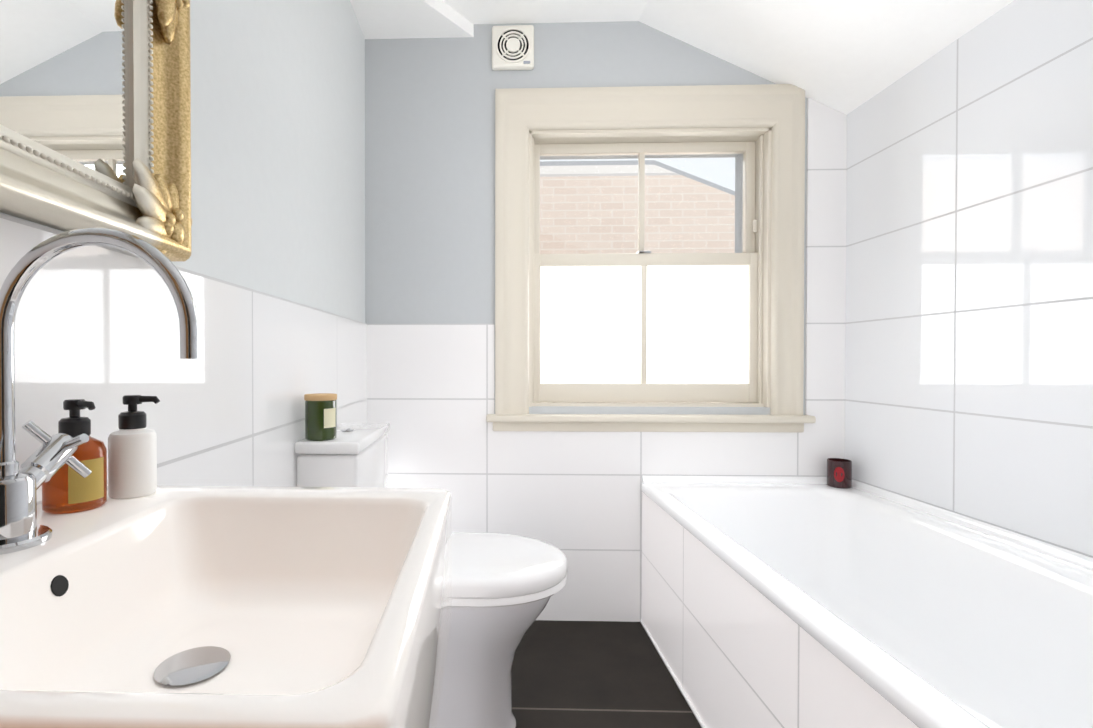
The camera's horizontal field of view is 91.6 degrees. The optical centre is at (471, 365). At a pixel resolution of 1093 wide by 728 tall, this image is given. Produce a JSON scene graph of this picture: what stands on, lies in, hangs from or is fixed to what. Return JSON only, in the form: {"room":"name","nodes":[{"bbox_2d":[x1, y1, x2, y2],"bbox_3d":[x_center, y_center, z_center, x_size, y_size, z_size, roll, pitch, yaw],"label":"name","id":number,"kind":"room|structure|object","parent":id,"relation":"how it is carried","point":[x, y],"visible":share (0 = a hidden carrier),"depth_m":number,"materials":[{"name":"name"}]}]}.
{"room":"bathroom","nodes":[
{"label":"bathroom","id":0,"kind":"room"},
{"bbox_2d":[0,0,364,322],"bbox_3d":[-0.526,-0.233,0.610,0.120,2.500,3.559,0,1,2],"label":"wall","id":1,"kind":"structure","parent":0,"point":[277,148],"depth_m":1.23,"materials":[{"name":"paint"}]},
{"bbox_2d":[0,0,191,260],"bbox_3d":[-0.449,-0.529,0.298,0.052,0.788,0.992,0,1,2],"label":"gilt mirror","id":2,"kind":"object","parent":1,"relation":"attached to","point":[95,113],"visible":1,"depth_m":0.64,"materials":[{"name":"gold metal"}]},
{"bbox_2d":[0,213,366,504],"bbox_3d":[-0.465,0.434,0.524,0.008,1.167,3.139,0,1,2],"label":"wall tiles","id":3,"kind":"structure","parent":1,"relation":"attached to","point":[97,325],"depth_m":0.81,"materials":[{"name":"white tile"}]},
{"bbox_2d":[0,486,451,727],"bbox_3d":[-0.246,0.236,0.433,0.434,0.175,0.421,0,1,2],"label":"basin","id":4,"kind":"object","parent":3,"relation":"attached to","point":[232,607],"visible":0.94,"depth_m":0.46,"materials":[{"name":"ceramic"}]},
{"bbox_2d":[42,399,106,513],"bbox_3d":[-0.411,0.091,0.546,0.055,0.112,0.054,0,1,2],"label":"bottle","id":5,"kind":"object","parent":4,"relation":"on","point":[66,489],"visible":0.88,"depth_m":0.53,"materials":[{"name":"orange plastic"}]},
{"bbox_2d":[0,228,198,554],"bbox_3d":[-0.323,0.018,0.435,0.198,0.262,0.149,0,1,2],"label":"faucet","id":6,"kind":"object","parent":4,"relation":"on","point":[49,458],"visible":1,"depth_m":0.43,"materials":[{"name":"silver metal"}]},
{"bbox_2d":[108,395,159,498],"bbox_3d":[-0.383,0.090,0.599,0.053,0.113,0.047,0,1,2],"label":"bottle","id":7,"kind":"object","parent":4,"relation":"on","point":[132,457],"visible":1,"depth_m":0.58,"materials":[{"name":"white plastic"}]},
{"bbox_2d":[442,0,647,23],"bbox_3d":[0.009,-1.373,0.582,1.190,0.100,3.559,0,1,2],"label":"ceiling","id":8,"kind":"structure","parent":0,"point":[513,11],"depth_m":1.98,"materials":[{"name":"paint"}]},
{"bbox_2d":[350,0,473,38],"bbox_3d":[-0.214,-1.310,1.800,0.430,0.050,0.539,0,1,2],"label":"ceiling soffit","id":9,"kind":"structure","parent":8,"relation":"attached to","point":[391,19],"depth_m":1.97,"materials":[{"name":"paint"}]},
{"bbox_2d":[365,21,806,414],"bbox_3d":[0.518,-0.248,2.208,1.869,2.500,0.300,0,1,2],"label":"wall","id":10,"kind":"structure","parent":0,"point":[429,180],"depth_m":2.07,"materials":[{"name":"paint"}]},
{"bbox_2d":[492,25,533,70],"bbox_3d":[0.161,-1.233,2.038,0.164,0.164,0.040,0,1,2],"label":"fan","id":11,"kind":"object","parent":10,"relation":"attached to","point":[512,47],"visible":1,"depth_m":2.03,"materials":[{"name":"white plastic"}]},
{"bbox_2d":[367,98,846,621],"bbox_3d":[0.513,-0.013,2.056,1.853,2.031,0.008,0,1,2],"label":"wall tiles","id":12,"kind":"structure","parent":10,"relation":"attached to","point":[575,498],"depth_m":2.06,"materials":[{"name":"white tile"}]},
{"bbox_2d":[495,84,804,415],"bbox_3d":[0.683,-0.439,2.119,1.175,1.262,0.204,0,1,2],"label":"window","id":13,"kind":"structure","parent":10,"relation":"in","point":[641,327],"depth_m":2.10,"materials":[{"name":"beige paint"}]},
{"bbox_2d":[486,414,815,432],"bbox_3d":[0.682,0.224,2.080,1.245,0.067,0.155,0,1,2],"label":"window sill","id":14,"kind":"structure","parent":10,"relation":"attached to","point":[648,423],"depth_m":2.02,"materials":[{"name":"beige paint"}]},
{"bbox_2d":[512,620,701,727],"bbox_3d":[0.468,1.067,0.592,2.109,0.100,3.559,0,1,2],"label":"floor","id":15,"kind":"structure","parent":0,"point":[591,674],"depth_m":1.68,"materials":[{"name":"tile"}]},
{"bbox_2d":[295,422,567,727],"bbox_3d":[-0.080,0.595,1.491,0.699,0.827,0.417,0,1,2],"label":"toilet","id":16,"kind":"object","parent":15,"relation":"on","point":[505,587],"visible":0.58,"depth_m":1.38,"materials":[{"name":"white ceramic"}]},
{"bbox_2d":[304,393,336,440],"bbox_3d":[-0.384,0.131,1.342,0.081,0.114,0.081,0,1,2],"label":"candle","id":17,"kind":"object","parent":16,"relation":"on","point":[320,416],"visible":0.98,"depth_m":1.31,"materials":[{"name":"green glass"}]},
{"bbox_2d":[640,475,1092,727],"bbox_3d":[1.020,0.724,1.196,0.782,0.574,1.690,0,1,2],"label":"bathtub","id":18,"kind":"object","parent":15,"relation":"on","point":[789,602],"visible":0.94,"depth_m":1.38,"materials":[{"name":"white ceramic"}]},
{"bbox_2d":[827,458,851,488],"bbox_3d":[1.377,0.404,1.970,0.078,0.100,0.078,0,1,2],"label":"candle","id":19,"kind":"object","parent":18,"relation":"on","point":[839,472],"visible":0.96,"depth_m":1.94,"materials":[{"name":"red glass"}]},
{"bbox_2d":[639,0,1013,114],"bbox_3d":[1.063,-1.154,0.552,0.919,0.537,3.559,0,1,2],"label":"ceiling","id":20,"kind":"structure","parent":0,"point":[846,57],"depth_m":1.77,"materials":[{"name":"paint"}]},
{"bbox_3d":[1.462,0.017,0.551,0.120,2.000,3.559,0,1,2],"label":"wall","id":21,"kind":"structure","parent":0,"visible":0},
{"bbox_2d":[845,0,1092,557],"bbox_3d":[1.395,0.036,0.463,0.008,1.964,3.139,0,1,2],"label":"wall tiles","id":22,"kind":"structure","parent":21,"relation":"attached to","point":[969,311],"depth_m":1.46,"materials":[{"name":"white tile"}]},
{"label":"outside","id":23,"kind":"structure","parent":0,"visible":0},
{"bbox_2d":[540,157,734,253],"bbox_3d":[1.174,0.673,5.159,15.000,6.600,0.100,0,1,2],"label":"building","id":24,"kind":"structure","parent":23,"point":[622,222],"depth_m":5.08,"materials":[{"name":"brick"}]}
]}

